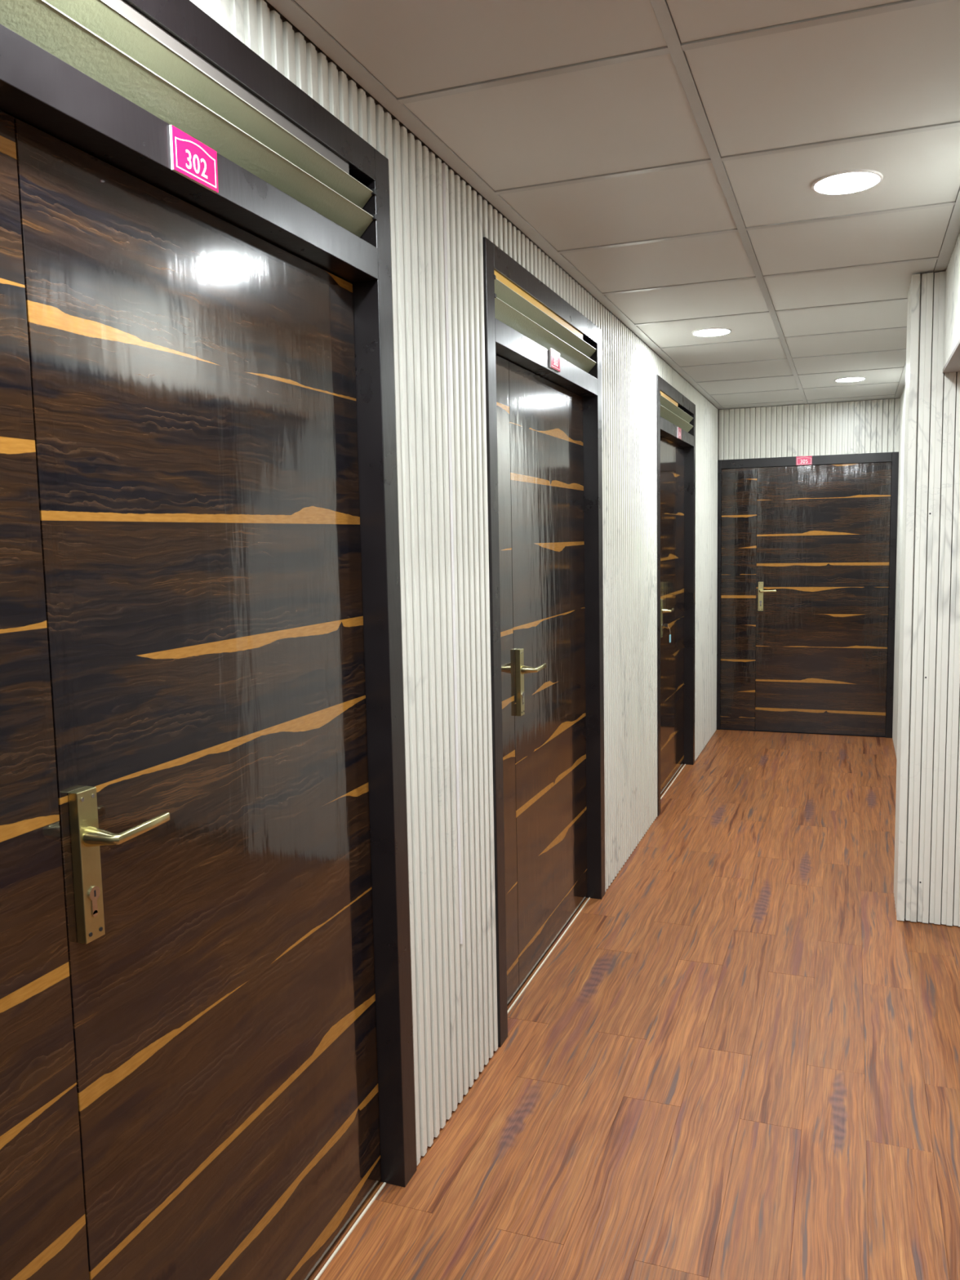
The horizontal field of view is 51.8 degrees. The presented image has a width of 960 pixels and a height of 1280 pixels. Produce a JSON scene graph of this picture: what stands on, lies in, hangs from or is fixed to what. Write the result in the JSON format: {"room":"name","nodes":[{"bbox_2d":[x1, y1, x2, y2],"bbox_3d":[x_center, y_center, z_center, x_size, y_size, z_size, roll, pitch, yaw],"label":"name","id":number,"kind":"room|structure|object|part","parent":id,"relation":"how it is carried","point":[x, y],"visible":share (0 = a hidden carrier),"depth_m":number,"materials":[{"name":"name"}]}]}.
{"room":"hotel corridor","nodes":[
{"label":"hotel corridor","id":0,"kind":"room"},
{"bbox_2d":[189,0,718,1165],"bbox_3d":[-0.307,0.058,2.051,0.142,2.434,11.591,1,6,21],"label":"wall","id":1,"kind":"structure","parent":0,"point":[439,223],"depth_m":2.54,"materials":[{"name":"beige paint"}]},
{"bbox_2d":[0,0,416,1279],"bbox_3d":[-0.455,0.183,1.620,0.128,2.286,1.321,1,6,21],"label":"door","id":2,"kind":"structure","parent":1,"relation":"in","point":[206,1059],"depth_m":1.58,"materials":[{"name":"laminate"}]},
{"bbox_3d":[-0.545,0.311,1.372,0.016,0.213,0.037,1,6,21],"label":"handle plate","id":3,"kind":"part","parent":2,"relation":"part of","materials":[{"name":"gold metal"}]},
{"bbox_3d":[-0.497,0.266,1.402,0.051,0.028,0.128,1,6,21],"label":"lever","id":4,"kind":"part","parent":2,"relation":"part of","materials":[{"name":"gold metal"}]},
{"bbox_3d":[-0.451,-0.788,1.511,0.054,0.054,1.180,1,6,21],"label":"louvre blade","id":5,"kind":"part","parent":2,"relation":"part of","materials":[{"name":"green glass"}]},
{"bbox_3d":[-0.477,-0.724,1.528,0.119,0.064,1.188,1,6,21],"label":"transom rail","id":6,"kind":"part","parent":2,"relation":"part of","materials":[{"name":"metal"}]},
{"bbox_2d":[168,124,218,193],"bbox_3d":[-0.427,-0.719,1.483,0.006,0.062,0.108,1,6,21],"label":"number sign","id":7,"kind":"object","parent":2,"relation":"attached to","point":[190,158],"visible":1,"depth_m":1.48,"materials":[{"name":"pink plastic"}]},
{"bbox_3d":[-0.452,-0.838,1.506,0.054,0.054,1.180,1,6,21],"label":"louvre blade","id":8,"kind":"part","parent":2,"relation":"part of","materials":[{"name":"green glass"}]},
{"bbox_2d":[482,236,604,1047],"bbox_3d":[0.216,-0.013,3.400,0.128,2.286,1.312,1,6,21],"label":"door","id":9,"kind":"structure","parent":1,"relation":"in","point":[544,446],"depth_m":3.37,"materials":[{"name":"laminate"}]},
{"bbox_3d":[0.128,0.135,3.159,0.016,0.213,0.037,1,6,21],"label":"handle plate","id":10,"kind":"part","parent":9,"relation":"part of","materials":[{"name":"gold metal"}]},
{"bbox_3d":[0.176,0.090,3.188,0.051,0.028,0.128,1,6,21],"label":"lever","id":11,"kind":"part","parent":9,"relation":"part of","materials":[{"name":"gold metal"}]},
{"bbox_3d":[0.220,-0.985,3.291,0.054,0.054,1.171,1,6,21],"label":"louvre blade","id":12,"kind":"part","parent":9,"relation":"part of","materials":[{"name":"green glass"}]},
{"bbox_3d":[0.219,-1.034,3.286,0.054,0.054,1.171,1,6,21],"label":"louvre blade","id":13,"kind":"part","parent":9,"relation":"part of","materials":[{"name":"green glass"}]},
{"bbox_3d":[0.194,-0.920,3.308,0.119,0.064,1.179,1,6,21],"label":"transom rail","id":14,"kind":"part","parent":9,"relation":"part of","materials":[{"name":"metal"}]},
{"bbox_2d":[549,347,559,372],"bbox_3d":[0.248,-0.926,3.275,0.006,0.062,0.108,1,6,21],"label":"number sign","id":15,"kind":"object","parent":9,"relation":"attached to","point":[554,356],"visible":1,"depth_m":3.26,"materials":[{"name":"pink plastic"}]},
{"bbox_2d":[657,374,695,815],"bbox_3d":[1.095,-0.271,5.732,0.128,2.286,1.292,1,6,21],"label":"door","id":16,"kind":"structure","parent":1,"relation":"in","point":[676,457],"depth_m":5.90,"materials":[{"name":"laminate"}]},
{"bbox_3d":[0.999,-0.120,5.470,0.016,0.213,0.037,1,6,21],"label":"handle plate","id":17,"kind":"part","parent":16,"relation":"part of","materials":[{"name":"gold metal"}]},
{"bbox_2d":[662,623,671,642],"bbox_3d":[1.033,-0.038,5.478,0.044,0.106,0.025,1,6,21],"label":"key","id":18,"kind":"object","parent":16,"relation":"hanging from","point":[664,624],"visible":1,"depth_m":5.46,"materials":[{"name":"silver metal"}]},
{"bbox_3d":[1.046,-0.166,5.499,0.051,0.028,0.128,1,6,21],"label":"lever","id":19,"kind":"part","parent":16,"relation":"part of","materials":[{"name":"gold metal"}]},
{"bbox_3d":[1.099,-1.242,5.623,0.054,0.054,1.151,1,6,21],"label":"louvre blade","id":20,"kind":"part","parent":16,"relation":"part of","materials":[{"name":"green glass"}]},
{"bbox_3d":[1.098,-1.292,5.618,0.054,0.054,1.151,1,6,21],"label":"louvre blade","id":21,"kind":"part","parent":16,"relation":"part of","materials":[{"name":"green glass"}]},
{"bbox_3d":[1.073,-1.178,5.641,0.119,0.064,1.159,1,6,21],"label":"transom rail","id":22,"kind":"part","parent":16,"relation":"part of","materials":[{"name":"metal"}]},
{"bbox_2d":[677,426,681,439],"bbox_3d":[1.133,-1.174,5.623,0.006,0.062,0.108,1,6,21],"label":"number sign","id":23,"kind":"object","parent":16,"relation":"attached to","point":[679,430],"visible":1,"depth_m":5.62,"materials":[{"name":"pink plastic"}]},
{"bbox_2d":[266,0,959,409],"bbox_3d":[1.092,-1.116,1.399,3.300,0.081,11.800,1,6,21],"label":"ceiling","id":24,"kind":"structure","parent":0,"point":[667,156],"depth_m":2.33,"materials":[{"name":"beige paint"}]},
{"bbox_2d":[691,327,731,336],"bbox_3d":[1.048,-1.394,4.479,0.176,0.008,0.176,1,6,21],"label":"recessed light","id":25,"kind":"object","parent":24,"relation":"in","point":[715,331],"visible":1,"depth_m":4.46,"materials":[{"name":"white plastic"}]},
{"bbox_2d":[811,168,883,195],"bbox_3d":[0.960,-1.198,2.589,0.176,0.008,0.176,1,6,21],"label":"recessed light","id":26,"kind":"object","parent":24,"relation":"in","point":[850,181],"visible":1,"depth_m":2.58,"materials":[{"name":"white plastic"}]},
{"bbox_2d":[835,376,866,382],"bbox_3d":[2.229,-1.570,5.959,0.176,0.008,0.176,1,6,21],"label":"recessed light","id":27,"kind":"object","parent":24,"relation":"in","point":[856,378],"visible":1,"depth_m":5.94,"materials":[{"name":"white plastic"}]},
{"bbox_2d":[835,377,864,382],"bbox_3d":[2.229,-1.569,5.959,0.160,0.005,0.160,1,6,21],"label":"diffuser","id":28,"kind":"object","parent":27,"relation":"attached to","point":[841,380],"depth_m":5.96,"materials":[{"name":"white plastic"}]},
{"bbox_2d":[308,728,959,1279],"bbox_3d":[0.604,1.320,1.798,4.390,0.060,11.700,1,6,21],"label":"floor","id":29,"kind":"structure","parent":0,"point":[737,1060],"depth_m":2.71,"materials":[{"name":"brown wood"}]},
{"bbox_2d":[715,391,900,725],"bbox_3d":[2.353,-0.528,7.232,1.467,2.434,0.140,1,6,21],"label":"wall","id":30,"kind":"structure","parent":0,"point":[868,426],"depth_m":7.06,"materials":[{"name":"beige paint"}]},
{"bbox_2d":[716,452,898,737],"bbox_3d":[2.349,-0.313,7.189,1.237,2.016,0.128,1,6,21],"label":"door","id":31,"kind":"structure","parent":30,"relation":"in","point":[806,610],"depth_m":7.18,"materials":[{"name":"laminate"}]},
{"bbox_3d":[2.068,-0.322,7.289,0.037,0.213,0.016,1,6,21],"label":"handle plate","id":32,"kind":"part","parent":31,"relation":"part of","materials":[{"name":"gold metal"}]},
{"bbox_3d":[2.102,-0.358,7.236,0.128,0.028,0.051,1,6,21],"label":"lever","id":33,"kind":"part","parent":31,"relation":"part of","materials":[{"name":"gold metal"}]},
{"bbox_2d":[795,455,812,465],"bbox_3d":[2.319,-1.284,7.081,0.108,0.062,0.006,1,6,21],"label":"number sign","id":34,"kind":"object","parent":31,"relation":"attached to","point":[800,460],"visible":1,"depth_m":7.08,"materials":[{"name":"pink plastic"}]},
{"bbox_2d":[892,233,959,758],"bbox_3d":[0.976,0.082,1.571,0.151,2.434,11.591,1,6,21],"label":"wall","id":35,"kind":"structure","parent":0,"point":[952,306],"depth_m":3.49,"materials":[{"name":"beige paint"}]},
{"bbox_2d":[893,260,959,926],"bbox_3d":[1.859,-0.154,3.694,0.520,2.434,0.318,1,6,21],"label":"wall pillar","id":36,"kind":"structure","parent":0,"point":[926,864],"depth_m":3.63,"materials":[{"name":"beige paint"}]},
{"bbox_3d":[1.578,-0.118,3.648,0.027,2.377,0.028,1,6,21],"label":"corner trim","id":37,"kind":"part","parent":36,"relation":"part of","materials":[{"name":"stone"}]}
]}

